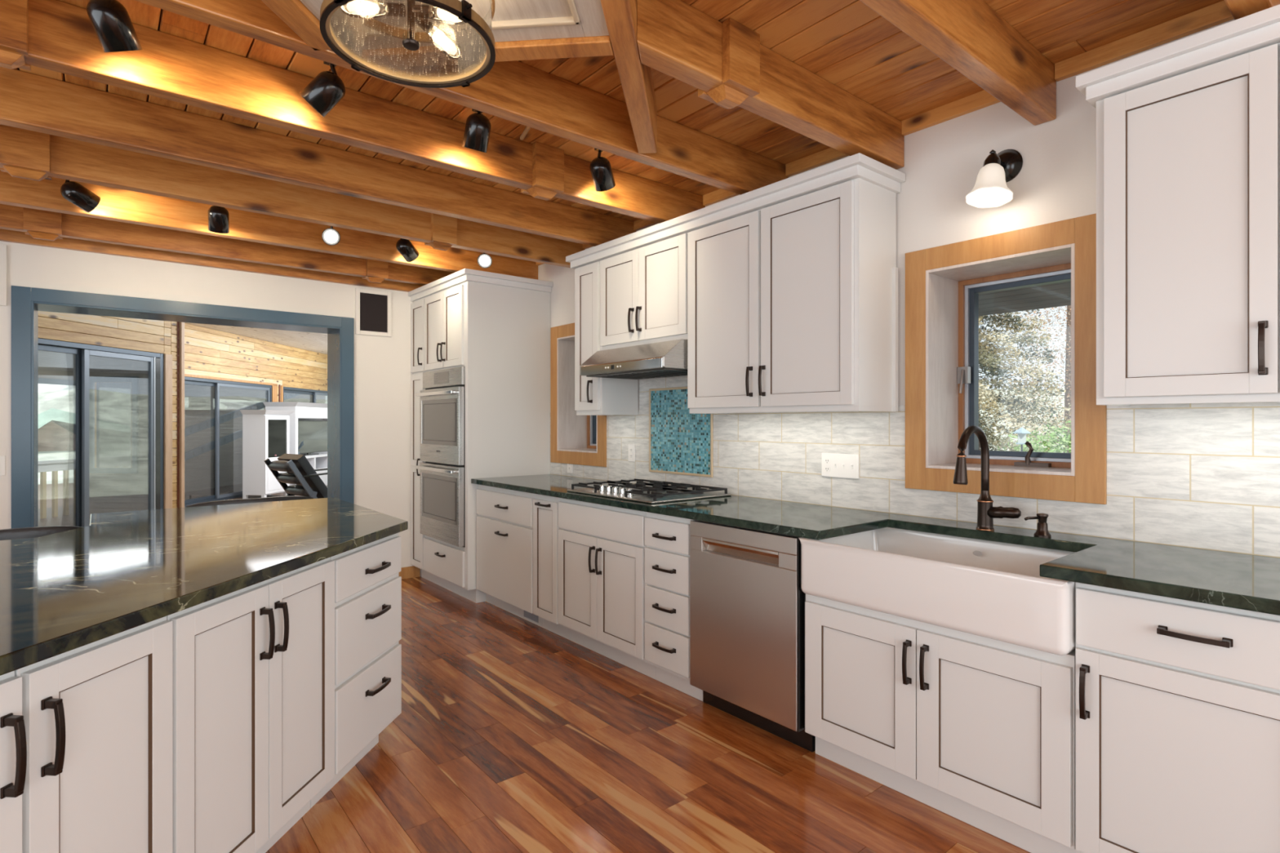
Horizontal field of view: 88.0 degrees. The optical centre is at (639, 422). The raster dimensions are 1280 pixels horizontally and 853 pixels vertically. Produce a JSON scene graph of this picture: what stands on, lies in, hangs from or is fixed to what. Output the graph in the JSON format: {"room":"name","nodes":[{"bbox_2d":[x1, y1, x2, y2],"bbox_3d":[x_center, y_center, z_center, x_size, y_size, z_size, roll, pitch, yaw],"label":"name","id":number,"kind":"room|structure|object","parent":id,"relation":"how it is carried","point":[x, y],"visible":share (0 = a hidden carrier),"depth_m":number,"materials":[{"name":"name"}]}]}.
{"room":"kitchen","nodes":[
{"label":"kitchen","id":0,"kind":"room"},
{"bbox_2d":[38,350,65,385],"bbox_3d":[-7.487,-0.764,6.952,4.530,0.319,12.000,0,0,6],"label":"porch roof","id":1,"kind":"structure","parent":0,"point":[51,365],"depth_m":9.19,"materials":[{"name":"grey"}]},
{"bbox_2d":[38,311,184,508],"bbox_3d":[-5.327,-0.100,4.924,0.150,2.850,4.790,0,0,6],"label":"wall","id":2,"kind":"structure","parent":0,"point":[166,338],"depth_m":7.06,"materials":[{"name":"brown wood"}]},
{"bbox_2d":[38,337,163,527],"bbox_3d":[-5.305,0.299,5.198,0.101,2.052,3.740,0,0,6],"label":"door","id":3,"kind":"structure","parent":2,"relation":"in","point":[113,461],"depth_m":6.45,"materials":[{"name":"clear glass"}]},
{"bbox_2d":[0,240,421,576],"bbox_3d":[-3.783,-0.005,4.367,5.882,2.660,0.350,0,0,-39],"label":"wall","id":4,"kind":"structure","parent":0,"point":[382,364],"depth_m":5.03,"materials":[{"name":"white paint"}]},
{"bbox_2d":[0,455,5,475],"bbox_3d":[-3.913,0.265,4.027,0.080,0.120,0.008,0,0,-39],"label":"light switch","id":5,"kind":"object","parent":4,"relation":"attached to","point":[2,458],"visible":1,"depth_m":4.04,"materials":[{"name":"white plastic"}]},
{"bbox_2d":[0,244,7,306],"bbox_3d":[-3.986,-0.897,3.960,0.292,0.372,0.022,0,0,-39],"label":"wall speaker","id":6,"kind":"object","parent":4,"relation":"attached to","point":[3,248],"visible":1,"depth_m":4.04,"materials":[{"name":"white paint"}]},
{"bbox_2d":[11,285,354,528],"bbox_3d":[-3.193,0.243,4.837,2.006,2.163,0.370,0,0,-39],"label":"trim","id":7,"kind":"structure","parent":4,"relation":"attached to","point":[26,302],"depth_m":4.50,"materials":[{"name":"blue wood"}]},
{"bbox_2d":[0,228,423,292],"bbox_3d":[-3.629,-1.220,4.237,5.755,0.230,0.045,0,0,-39],"label":"ceiling beam","id":8,"kind":"structure","parent":4,"relation":"attached to","point":[6,235],"depth_m":4.64,"materials":[{"name":"brown wood"}]},
{"bbox_2d":[355,288,391,337],"bbox_3d":[-2.185,-0.897,5.435,0.284,0.372,0.022,0,0,-39],"label":"wall speaker","id":9,"kind":"object","parent":4,"relation":"attached to","point":[373,308],"visible":1,"depth_m":5.43,"materials":[{"name":"white paint"}]},
{"bbox_2d":[360,292,387,332],"bbox_3d":[-2.187,-0.897,5.438,0.220,0.308,0.013,0,0,-39],"label":"grille","id":10,"kind":"object","parent":9,"relation":"attached to","point":[373,305],"depth_m":5.43,"materials":[{"name":"black fabric"}]},
{"bbox_2d":[399,565,420,579],"bbox_3d":[-2.097,1.276,5.511,0.540,0.098,0.016,0,0,-39],"label":"baseboard","id":11,"kind":"structure","parent":4,"relation":"attached to","point":[408,572],"depth_m":5.62,"materials":[{"name":"brown wood"}]},
{"bbox_2d":[184,323,327,401],"bbox_3d":[-7.110,-0.105,12.603,0.135,2.860,8.250,0,0,-1],"label":"wall","id":12,"kind":"structure","parent":0,"point":[209,353],"depth_m":11.98,"materials":[{"name":"brown wood"}]},
{"bbox_2d":[184,376,271,507],"bbox_3d":[-7.078,0.310,10.618,0.100,2.030,4.180,0,0,-1],"label":"door","id":13,"kind":"structure","parent":12,"relation":"in","point":[213,416],"depth_m":11.05,"materials":[{"name":"clear glass"}]},
{"bbox_2d":[283,386,327,404],"bbox_3d":[-7.135,0.310,14.537,0.100,2.030,2.880,0,0,-1],"label":"window","id":14,"kind":"structure","parent":12,"relation":"in","point":[290,394],"depth_m":14.09,"materials":[{"name":"clear glass"}]},
{"bbox_2d":[184,322,327,354],"bbox_3d":[-2.618,-1.545,12.611,9.122,0.020,16.637,0,0,-1],"label":"ceiling","id":15,"kind":"structure","parent":0,"point":[311,341],"depth_m":11.79,"materials":[{"name":"white paint"}]},
{"bbox_2d":[38,483,1030,852],"bbox_3d":[-4.439,1.365,7.028,12.038,0.080,21.500,0,0,-39],"label":"floor","id":16,"kind":"structure","parent":0,"point":[510,734],"depth_m":2.49,"materials":[{"name":"brown wood"}]},
{"bbox_2d":[0,671,26,852],"bbox_3d":[-1.462,0.886,1.034,0.676,0.878,0.448,0,0,6],"label":"base cabinet","id":17,"kind":"object","parent":16,"relation":"on","point":[13,746],"visible":0.96,"depth_m":1.20,"materials":[{"name":"white wood"}]},
{"bbox_2d":[0,525,81,540],"bbox_3d":[-2.388,0.873,2.441,0.529,0.907,0.491,0,0,-39],"label":"bar stool","id":18,"kind":"object","parent":16,"relation":"on","point":[36,531],"visible":0.16,"depth_m":2.63,"materials":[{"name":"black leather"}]},
{"bbox_2d":[14,616,173,852],"bbox_3d":[-1.423,0.886,1.432,0.676,0.878,0.344,0,0,6],"label":"base cabinet","id":19,"kind":"object","parent":16,"relation":"on","point":[98,715],"visible":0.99,"depth_m":1.40,"materials":[{"name":"white wood"}]},
{"bbox_2d":[186,496,313,507],"bbox_3d":[-1.972,0.869,3.454,0.608,0.914,0.492,0,0,-40],"label":"bar stool","id":20,"kind":"object","parent":16,"relation":"on","point":[277,498],"visible":0.18,"depth_m":3.56,"materials":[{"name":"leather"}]},
{"bbox_2d":[166,557,334,852],"bbox_3d":[-1.371,0.886,1.948,0.676,0.878,0.686,0,0,6],"label":"base cabinet","id":21,"kind":"object","parent":16,"relation":"on","point":[254,665],"visible":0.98,"depth_m":1.85,"materials":[{"name":"white wood"}]},
{"bbox_2d":[240,409,294,498],"bbox_3d":[-6.564,0.557,11.700,0.480,1.535,0.800,0,0,6],"label":"hutch","id":22,"kind":"object","parent":16,"relation":"on","point":[265,433],"visible":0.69,"depth_m":11.39,"materials":[{"name":"white wood"}]},
{"bbox_2d":[262,401,327,493],"bbox_3d":[-6.701,0.475,13.623,0.650,1.700,2.630,0,0,-1],"label":"entertainment unit","id":23,"kind":"object","parent":16,"relation":"on","point":[303,411],"visible":0.16,"depth_m":12.77,"materials":[{"name":"white wood"}]},
{"bbox_2d":[297,440,303,454],"bbox_3d":[-6.569,0.511,12.675,0.250,0.309,0.237,0,0,-39],"label":"potted plant","id":24,"kind":"object","parent":23,"relation":"in","point":[302,442],"visible":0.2,"depth_m":12.67,"materials":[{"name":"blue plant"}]},
{"bbox_2d":[297,420,327,455],"bbox_3d":[-6.723,0.315,13.400,0.200,0.700,1.560,0,0,2],"label":"television","id":25,"kind":"object","parent":23,"relation":"in","point":[313,433],"visible":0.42,"depth_m":13.50,"materials":[{"name":"grey glass"}]},
{"bbox_2d":[264,453,327,498],"bbox_3d":[-4.277,0.873,8.788,0.655,0.920,1.075,0,0,36],"label":"lounge chair","id":26,"kind":"object","parent":16,"relation":"on","point":[299,470],"visible":0.45,"depth_m":8.46,"materials":[{"name":"grey"}]},
{"bbox_2d":[305,485,327,498],"bbox_3d":[-4.137,0.945,8.980,0.540,0.199,0.600,0,0,36],"label":"seat cushion","id":27,"kind":"object","parent":26,"relation":"on","point":[323,491],"depth_m":8.60,"materials":[{"name":"black leather"}]},
{"bbox_2d":[310,532,401,808],"bbox_3d":[-1.282,0.886,2.852,0.676,0.878,1.122,0,0,6],"label":"base cabinet","id":28,"kind":"object","parent":16,"relation":"on","point":[368,581],"visible":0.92,"depth_m":2.47,"materials":[{"name":"white wood"}]},
{"bbox_2d":[0,497,408,675],"bbox_3d":[-1.833,0.428,1.766,2.603,0.035,2.675,0,0,-39],"label":"countertop","id":29,"kind":"structure","parent":28,"relation":"on","point":[60,593],"depth_m":1.98,"materials":[{"name":"stone"}]},
{"bbox_2d":[410,280,550,603],"bbox_3d":[-1.346,0.149,5.433,0.754,2.352,1.085,0,0,-39],"label":"tall cabinet","id":30,"kind":"object","parent":16,"relation":"on","point":[500,335],"visible":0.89,"depth_m":5.04,"materials":[{"name":"white wood"}]},
{"bbox_2d":[415,366,465,547],"bbox_3d":[-1.347,0.256,5.281,0.632,1.323,0.754,0,0,-39],"label":"double wall oven","id":31,"kind":"object","parent":30,"relation":"in","point":[442,401],"visible":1,"depth_m":5.04,"materials":[{"name":"silver metal"}]},
{"bbox_2d":[408,268,552,302],"bbox_3d":[-1.327,-1.066,5.422,0.739,0.078,1.125,0,0,-39],"label":"crown molding","id":32,"kind":"structure","parent":30,"relation":"on","point":[464,275],"depth_m":5.03,"materials":[{"name":"white wood"}]},
{"bbox_2d":[476,484,543,627],"bbox_3d":[-0.711,0.886,4.719,0.676,0.878,0.815,0,0,-39],"label":"base cabinet","id":33,"kind":"object","parent":16,"relation":"on","point":[504,519],"visible":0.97,"depth_m":4.49,"materials":[{"name":"white wood"}]},
{"bbox_2d":[524,610,538,622],"bbox_3d":[-0.722,1.275,4.385,0.004,0.064,0.190,0,0,-39],"label":"vent","id":34,"kind":"object","parent":33,"relation":"attached to","point":[532,618],"depth_m":4.38,"materials":[{"name":"grey"}]},
{"bbox_2d":[471,474,1279,615],"bbox_3d":[0.616,0.428,3.097,0.669,0.035,5.011,0,0,-39],"label":"countertop","id":35,"kind":"structure","parent":33,"relation":"on","point":[1247,582],"depth_m":2.30,"materials":[{"name":"green stone"}]},
{"bbox_2d":[566,478,731,503],"bbox_3d":[0.038,0.385,3.812,0.584,0.052,0.784,0,0,-39],"label":"gas cooktop","id":36,"kind":"object","parent":35,"relation":"in","point":[655,491],"visible":1,"depth_m":3.67,"materials":[{"name":"silver metal"}]},
{"bbox_2d":[798,527,1075,655],"bbox_3d":[1.109,0.556,2.378,0.530,0.217,0.918,0,0,-39],"label":"farmhouse sink","id":37,"kind":"object","parent":35,"relation":"in","point":[994,590],"visible":0.75,"depth_m":2.23,"materials":[{"name":"white ceramic"}]},
{"bbox_2d":[952,425,1021,531],"bbox_3d":[1.273,0.211,2.436,0.260,0.399,0.154,0,0,-39],"label":"faucet","id":38,"kind":"object","parent":35,"relation":"on","point":[986,513],"visible":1,"depth_m":2.50,"materials":[{"name":"brown metal"}]},
{"bbox_2d":[1024,513,1051,537],"bbox_3d":[1.431,0.369,2.392,0.094,0.083,0.054,0,0,11],"label":"soap dispenser","id":39,"kind":"object","parent":35,"relation":"on","point":[1042,531],"visible":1,"depth_m":2.38,"materials":[{"name":"brown metal"}]},
{"bbox_2d":[533,493,568,639],"bbox_3d":[-0.358,0.886,4.288,0.676,0.878,0.296,0,0,-39],"label":"base cabinet","id":40,"kind":"object","parent":16,"relation":"on","point":[545,508],"visible":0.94,"depth_m":4.10,"materials":[{"name":"white wood"}]},
{"bbox_2d":[558,497,655,679],"bbox_3d":[-0.007,0.886,3.859,0.676,0.878,0.808,0,0,-39],"label":"base cabinet","id":41,"kind":"object","parent":16,"relation":"on","point":[602,584],"visible":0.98,"depth_m":3.62,"materials":[{"name":"white wood"}]},
{"bbox_2d":[644,511,702,701],"bbox_3d":[0.359,0.886,3.412,0.676,0.878,0.344,0,0,-39],"label":"base cabinet","id":42,"kind":"object","parent":16,"relation":"on","point":[667,538],"visible":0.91,"depth_m":3.21,"materials":[{"name":"white wood"}]},
{"bbox_2d":[689,520,815,751],"bbox_3d":[0.660,0.887,3.026,0.600,0.868,0.618,0,0,-39],"label":"dishwasher","id":43,"kind":"object","parent":16,"relation":"on","point":[748,599],"visible":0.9,"depth_m":2.80,"materials":[{"name":"silver metal"}]},
{"bbox_2d":[804,593,805,728],"bbox_3d":[0.677,0.834,3.039,0.558,0.762,0.616,0,0,-39],"label":"tub","id":44,"kind":"object","parent":43,"relation":"in","point":[804,593],"depth_m":2.63,"materials":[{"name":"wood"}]},
{"bbox_2d":[804,594,1079,852],"bbox_3d":[1.164,0.997,2.429,0.676,0.657,0.929,0,0,-39],"label":"base cabinet","id":45,"kind":"object","parent":16,"relation":"on","point":[979,731],"visible":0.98,"depth_m":2.16,"materials":[{"name":"white wood"}]},
{"bbox_2d":[1075,582,1279,852],"bbox_3d":[1.626,0.886,1.865,0.676,0.878,0.525,0,0,-39],"label":"base cabinet","id":46,"kind":"object","parent":16,"relation":"on","point":[1177,701],"visible":0.97,"depth_m":1.70,"materials":[{"name":"white wood"}]},
{"bbox_2d":[13,0,1222,221],"bbox_3d":[-1.097,-1.380,1.331,6.210,0.090,8.450,0,0,-39],"label":"ceiling","id":47,"kind":"structure","parent":0,"point":[847,44],"depth_m":2.48,"materials":[{"name":"brown wood"}]},
{"bbox_2d":[60,179,100,212],"bbox_3d":[-2.906,-1.217,3.439,0.104,0.234,0.160,0,0,24],"label":"spotlight","id":48,"kind":"object","parent":47,"relation":"attached to","point":[73,192],"visible":0.92,"depth_m":3.41,"materials":[{"name":"black metal"}]},
{"bbox_2d":[86,0,142,52],"bbox_3d":[-1.630,-1.238,2.057,0.105,0.192,0.148,0,0,5],"label":"spotlight","id":49,"kind":"object","parent":47,"relation":"attached to","point":[112,24],"visible":1,"depth_m":2.02,"materials":[{"name":"black metal"}]},
{"bbox_2d":[208,205,229,233],"bbox_3d":[-2.435,-1.211,3.830,0.111,0.246,0.142,0,0,-39],"label":"spotlight","id":50,"kind":"object","parent":47,"relation":"attached to","point":[218,216],"visible":0.8,"depth_m":3.79,"materials":[{"name":"black metal"}]},
{"bbox_2d":[0,204,454,285],"bbox_3d":[-3.477,-1.217,4.073,5.779,0.234,0.138,0,0,-39],"label":"ceiling beam","id":51,"kind":"structure","parent":47,"relation":"attached to","point":[42,224],"depth_m":4.45,"materials":[{"name":"brown wood"}]},
{"bbox_2d":[0,168,537,279],"bbox_3d":[-3.086,-1.235,3.596,5.780,0.200,0.075,0,0,-39],"label":"ceiling beam","id":52,"kind":"structure","parent":47,"relation":"attached to","point":[115,204],"depth_m":4.07,"materials":[{"name":"brown wood"}]},
{"bbox_2d":[0,124,585,267],"bbox_3d":[-2.659,-1.217,3.075,5.779,0.234,0.138,0,0,-39],"label":"ceiling beam","id":53,"kind":"structure","parent":47,"relation":"attached to","point":[28,154],"depth_m":3.52,"materials":[{"name":"brown wood"}]},
{"bbox_2d":[261,0,331,50],"bbox_3d":[-1.032,-1.235,1.243,0.086,0.200,1.570,0,0,6],"label":"diagonal beam","id":54,"kind":"structure","parent":47,"relation":"attached to","point":[294,13],"depth_m":1.87,"materials":[{"name":"brown wood"}]},
{"bbox_2d":[0,66,635,246],"bbox_3d":[-2.280,-1.235,2.612,5.779,0.200,0.072,0,0,-39],"label":"ceiling beam","id":55,"kind":"structure","parent":47,"relation":"attached to","point":[29,101],"depth_m":3.04,"materials":[{"name":"brown wood"}]},
{"bbox_2d":[299,61,345,117],"bbox_3d":[-1.166,-1.231,2.437,0.156,0.206,0.104,0,0,-2],"label":"spotlight","id":56,"kind":"object","parent":47,"relation":"attached to","point":[326,89],"visible":0.94,"depth_m":2.40,"materials":[{"name":"black metal"}]},
{"bbox_2d":[321,226,340,245],"bbox_3d":[-1.961,-1.223,4.210,0.104,0.223,0.156,0,0,-23],"label":"spotlight","id":57,"kind":"object","parent":47,"relation":"attached to","point":[331,236],"visible":0.89,"depth_m":4.16,"materials":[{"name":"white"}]},
{"bbox_2d":[0,0,705,223],"bbox_3d":[-1.871,-1.217,2.112,5.780,0.234,0.145,0,0,-39],"label":"ceiling beam","id":58,"kind":"structure","parent":47,"relation":"attached to","point":[55,35],"depth_m":2.51,"materials":[{"name":"brown wood"}]},
{"bbox_2d":[395,238,418,262],"bbox_3d":[-1.588,-1.216,4.520,0.104,0.236,0.160,0,0,23],"label":"spotlight","id":59,"kind":"object","parent":47,"relation":"attached to","point":[406,248],"visible":0.91,"depth_m":4.48,"materials":[{"name":"black metal"}]},
{"bbox_2d":[299,0,608,41],"bbox_3d":[-0.550,-1.160,1.491,0.821,0.030,1.058,0,0,6],"label":"skylight","id":60,"kind":"object","parent":47,"relation":"in","point":[513,20],"visible":0.44,"depth_m":1.90,"materials":[{"name":"white wood"}]},
{"bbox_2d":[320,0,495,88],"bbox_3d":[-0.551,-1.028,1.596,0.399,0.249,0.409,0,0,-39],"label":"ceiling light","id":61,"kind":"object","parent":60,"relation":"attached to","point":[420,43],"visible":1,"depth_m":1.59,"materials":[{"name":"clear glass"}]},
{"bbox_2d":[135,0,788,194],"bbox_3d":[-1.484,-1.235,1.641,5.779,0.200,0.070,0,0,-39],"label":"ceiling beam","id":62,"kind":"structure","parent":47,"relation":"attached to","point":[517,91],"depth_m":2.56,"materials":[{"name":"brown wood"}]},
{"bbox_2d":[494,35,613,62],"bbox_3d":[-0.482,-1.205,2.054,0.797,0.140,0.076,0,0,6],"label":"diagonal beam","id":63,"kind":"structure","parent":62,"relation":"attached to","point":[594,46],"depth_m":2.01,"materials":[{"name":"brown wood"}]},
{"bbox_2d":[462,108,491,152],"bbox_3d":[-0.696,-1.241,2.824,0.104,0.186,0.138,0,0,-39],"label":"spotlight","id":64,"kind":"object","parent":47,"relation":"attached to","point":[477,126],"visible":0.96,"depth_m":2.78,"materials":[{"name":"black metal"}]},
{"bbox_2d":[477,253,492,268],"bbox_3d":[-1.144,-1.228,4.879,0.104,0.212,0.156,0,0,-14],"label":"spotlight","id":65,"kind":"object","parent":47,"relation":"attached to","point":[484,260],"visible":0.91,"depth_m":4.83,"materials":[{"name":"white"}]},
{"bbox_2d":[520,126,530,140],"bbox_3d":[-0.501,-1.315,2.963,0.018,0.018,0.228,0,0,-24],"label":"wooden dowel","id":66,"kind":"object","parent":47,"relation":"attached to","point":[526,131],"visible":0.55,"depth_m":3.00,"materials":[{"name":"brown wood"}]},
{"bbox_2d":[589,147,615,191],"bbox_3d":[-0.184,-1.231,3.241,0.104,0.205,0.155,0,0,20],"label":"spotlight","id":67,"kind":"object","parent":47,"relation":"attached to","point":[600,167],"visible":0.98,"depth_m":3.20,"materials":[{"name":"black metal"}]},
{"bbox_2d":[600,0,657,153],"bbox_3d":[-0.088,-1.235,1.587,0.078,0.200,2.440,0,0,6],"label":"diagonal beam","id":68,"kind":"structure","parent":47,"relation":"attached to","point":[620,15],"depth_m":2.18,"materials":[{"name":"brown wood"}]},
{"bbox_2d":[636,0,904,168],"bbox_3d":[0.559,-1.217,2.495,1.534,0.234,0.152,0,0,-39],"label":"ceiling beam","id":69,"kind":"structure","parent":47,"relation":"attached to","point":[727,63],"depth_m":2.29,"materials":[{"name":"brown wood"}]},
{"bbox_2d":[859,0,1056,125],"bbox_3d":[0.229,-1.235,1.441,3.381,0.200,0.077,0,0,-39],"label":"ceiling beam","id":70,"kind":"structure","parent":47,"relation":"attached to","point":[970,36],"depth_m":2.12,"materials":[{"name":"brown wood"}]},
{"bbox_2d":[1224,0,1279,20],"bbox_3d":[0.625,-1.235,0.958,3.381,0.200,0.080,0,0,-39],"label":"ceiling beam","id":71,"kind":"structure","parent":47,"relation":"attached to","point":[1238,9],"depth_m":1.81,"materials":[{"name":"brown wood"}]},
{"bbox_2d":[537,18,1234,410],"bbox_3d":[1.194,-0.005,3.208,0.348,2.660,8.450,0,0,-39],"label":"wall","id":72,"kind":"structure","parent":0,"point":[1055,181],"depth_m":2.70,"materials":[{"name":"white paint"}]},
{"bbox_2d":[550,322,606,466],"bbox_3d":[-0.340,-0.214,5.048,0.348,1.061,0.726,0,0,-39],"label":"window","id":73,"kind":"structure","parent":72,"relation":"in","point":[581,440],"depth_m":5.18,"materials":[{"name":"brown wood"}]},
{"bbox_2d":[574,261,638,415],"bbox_3d":[-0.240,-0.537,4.389,0.352,0.980,0.290,0,0,-39],"label":"upper cabinet","id":74,"kind":"object","parent":72,"relation":"attached to","point":[593,396],"visible":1,"depth_m":4.30,"materials":[{"name":"white wood"}]},
{"bbox_2d":[600,232,687,350],"bbox_3d":[0.109,-0.739,3.969,0.360,0.577,0.798,0,0,-39],"label":"upper cabinet","id":75,"kind":"object","parent":72,"relation":"attached to","point":[643,291],"visible":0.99,"depth_m":3.84,"materials":[{"name":"white wood"}]},
{"bbox_2d":[579,338,687,379],"bbox_3d":[0.055,-0.361,3.924,0.474,0.172,0.784,0,0,-39],"label":"range hood","id":76,"kind":"object","parent":75,"relation":"attached to","point":[665,358],"visible":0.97,"depth_m":3.73,"materials":[{"name":"silver metal"}]},
{"bbox_2d":[687,177,897,413],"bbox_3d":[0.692,-0.537,3.252,0.352,0.980,1.046,0,0,-39],"label":"upper cabinet","id":77,"kind":"object","parent":72,"relation":"attached to","point":[793,304],"visible":1,"depth_m":3.01,"materials":[{"name":"white wood"}]},
{"bbox_2d":[565,152,905,268],"bbox_3d":[0.342,-1.066,3.681,0.363,0.078,2.202,0,0,-39],"label":"crown molding","id":78,"kind":"structure","parent":77,"relation":"on","point":[859,165],"depth_m":3.17,"materials":[{"name":"white wood"}]},
{"bbox_2d":[535,0,1233,265],"bbox_3d":[0.475,-1.305,3.789,0.027,0.060,5.860,0,0,-39],"label":"trim","id":79,"kind":"structure","parent":72,"relation":"attached to","point":[1218,13],"depth_m":2.41,"materials":[{"name":"brown wood"}]},
{"bbox_2d":[550,375,1279,557],"bbox_3d":[0.878,-0.025,3.312,0.008,0.900,5.012,0,0,-39],"label":"wall tile","id":80,"kind":"structure","parent":72,"relation":"attached to","point":[1203,476],"depth_m":2.42,"materials":[{"name":"white tile"}]},
{"bbox_2d":[567,463,573,473],"bbox_3d":[-0.532,0.330,5.019,0.008,0.116,0.072,0,0,-39],"label":"outlet","id":81,"kind":"object","parent":80,"relation":"attached to","point":[570,467],"visible":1,"depth_m":5.01,"materials":[{"name":"white plastic"}]},
{"bbox_2d":[628,444,635,462],"bbox_3d":[-0.057,0.207,4.439,0.008,0.116,0.072,0,0,-39],"label":"outlet","id":82,"kind":"object","parent":80,"relation":"attached to","point":[631,446],"visible":1,"depth_m":4.43,"materials":[{"name":"white plastic"}]},
{"bbox_2d":[648,386,713,477],"bbox_3d":[0.242,0.053,4.073,0.012,0.538,0.571,0,0,-39],"label":"mosaic panel","id":83,"kind":"object","parent":80,"relation":"attached to","point":[681,442],"visible":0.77,"depth_m":4.08,"materials":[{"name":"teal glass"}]},
{"bbox_2d":[821,453,858,479],"bbox_3d":[0.964,0.209,3.187,0.016,0.115,0.203,0,0,-39],"label":"switch plate","id":84,"kind":"object","parent":80,"relation":"attached to","point":[833,465],"visible":1,"depth_m":3.18,"materials":[{"name":"white plastic"}]},
{"bbox_2d":[824,466,830,472],"bbox_3d":[0.917,0.230,3.246,0.002,0.033,0.033,0,0,-39],"label":"socket","id":85,"kind":"object","parent":84,"relation":"attached to","point":[827,468],"depth_m":3.24,"materials":[{"name":"white plastic"}]},
{"bbox_2d":[824,457,830,464],"bbox_3d":[0.917,0.190,3.246,0.002,0.033,0.033,0,0,-39],"label":"socket","id":86,"kind":"object","parent":84,"relation":"attached to","point":[827,460],"depth_m":3.24,"materials":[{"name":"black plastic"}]},
{"bbox_2d":[965,149,1022,208],"bbox_3d":[1.358,-0.958,2.550,0.232,0.238,0.168,0,0,-39],"label":"wall sconce","id":87,"kind":"object","parent":72,"relation":"attached to","point":[990,189],"visible":1,"depth_m":2.56,"materials":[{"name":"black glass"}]},
{"bbox_2d":[905,213,1106,504],"bbox_3d":[1.544,-0.228,2.748,0.348,1.039,0.753,0,0,-39],"label":"window","id":88,"kind":"structure","parent":72,"relation":"in","point":[944,284],"depth_m":2.79,"materials":[{"name":"brown wood"}]},
{"bbox_2d":[978,280,1071,315],"bbox_3d":[1.273,-0.682,4.274,1.117,0.045,13.000,0,0,-39],"label":"roof overhang","id":89,"kind":"object","parent":72,"relation":"attached to","point":[1058,294],"visible":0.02,"depth_m":3.56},
{"bbox_2d":[1096,42,1279,406],"bbox_3d":[1.845,-0.541,1.845,0.352,0.972,0.916,0,0,-39],"label":"upper cabinet","id":90,"kind":"object","parent":72,"relation":"attached to","point":[1188,164],"visible":1,"depth_m":1.93,"materials":[{"name":"white wood"}]},
{"bbox_2d":[1075,4,1279,108],"bbox_3d":[1.833,-1.066,1.861,0.363,0.078,0.956,0,0,-39],"label":"crown molding","id":91,"kind":"structure","parent":90,"relation":"on","point":[1260,29],"depth_m":1.91,"materials":[{"name":"white wood"}]},
{"label":"outside","id":92,"kind":"structure","parent":0,"visible":0},
{"bbox_3d":[-7.012,1.545,6.402,3.475,0.040,13.000,0,0,6],"label":"deck","id":93,"kind":"object","parent":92,"visible":0},
{"bbox_2d":[38,459,64,518],"bbox_3d":[-8.457,1.030,6.647,0.140,0.990,9.200,0,0,6],"label":"deck railing","id":94,"kind":"object","parent":93,"relation":"on","point":[44,466],"visible":0.08,"depth_m":9.18,"materials":[{"name":"white"}]},
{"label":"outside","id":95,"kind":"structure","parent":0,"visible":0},
{"bbox_2d":[979,387,1064,450],"bbox_3d":[18.956,0.710,21.991,50.000,6.449,70.000,0,0,-39],"label":"ground","id":96,"kind":"structure","parent":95,"point":[1057,399],"depth_m":32.84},
{"bbox_2d":[978,309,1071,452],"bbox_3d":[4.836,-0.401,9.581,4.226,6.764,4.158,0,0,-44],"label":"conifer tree","id":97,"kind":"object","parent":96,"relation":"on","point":[984,350],"visible":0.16,"depth_m":9.10,"materials":[{"name":"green plant"}]},
{"bbox_2d":[988,305,1071,450],"bbox_3d":[7.749,-0.781,11.974,3.068,4.611,2.966,0,0,44],"label":"bare tree","id":98,"kind":"object","parent":96,"relation":"on","point":[1067,397],"visible":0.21,"depth_m":11.95,"materials":[{"name":"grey plant"}]},
{"bbox_2d":[997,413,1071,453],"bbox_3d":[4.341,1.116,6.689,1.486,2.418,1.490,0,0,-33],"label":"shrub","id":99,"kind":"object","parent":96,"relation":"on","point":[1064,441],"visible":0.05,"depth_m":6.87,"materials":[{"name":"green plant"}]},
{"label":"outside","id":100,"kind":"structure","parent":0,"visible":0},
{"bbox_2d":[1013,426,1031,451],"bbox_3d":[3.203,0.683,5.558,0.115,1.284,0.115,0,0,-2],"label":"bird feeder","id":101,"kind":"object","parent":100,"point":[1021,432],"visible":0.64,"depth_m":5.53,"materials":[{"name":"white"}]},
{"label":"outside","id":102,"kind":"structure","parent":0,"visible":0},
{"bbox_2d":[38,383,66,484],"bbox_3d":[-40.753,-8.081,26.080,90.000,22.955,60.000,0,0,-39],"label":"ground","id":103,"kind":"structure","parent":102,"point":[50,396],"depth_m":20.76,"materials":[{"name":"white snow"}]},
{"bbox_2d":[38,408,66,451],"bbox_3d":[-16.757,1.275,19.048,3.750,3.300,3.700,0,0,-42],"label":"garden shed","id":104,"kind":"object","parent":103,"relation":"on","point":[51,436],"visible":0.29,"depth_m":17.89,"materials":[{"name":"beige"}]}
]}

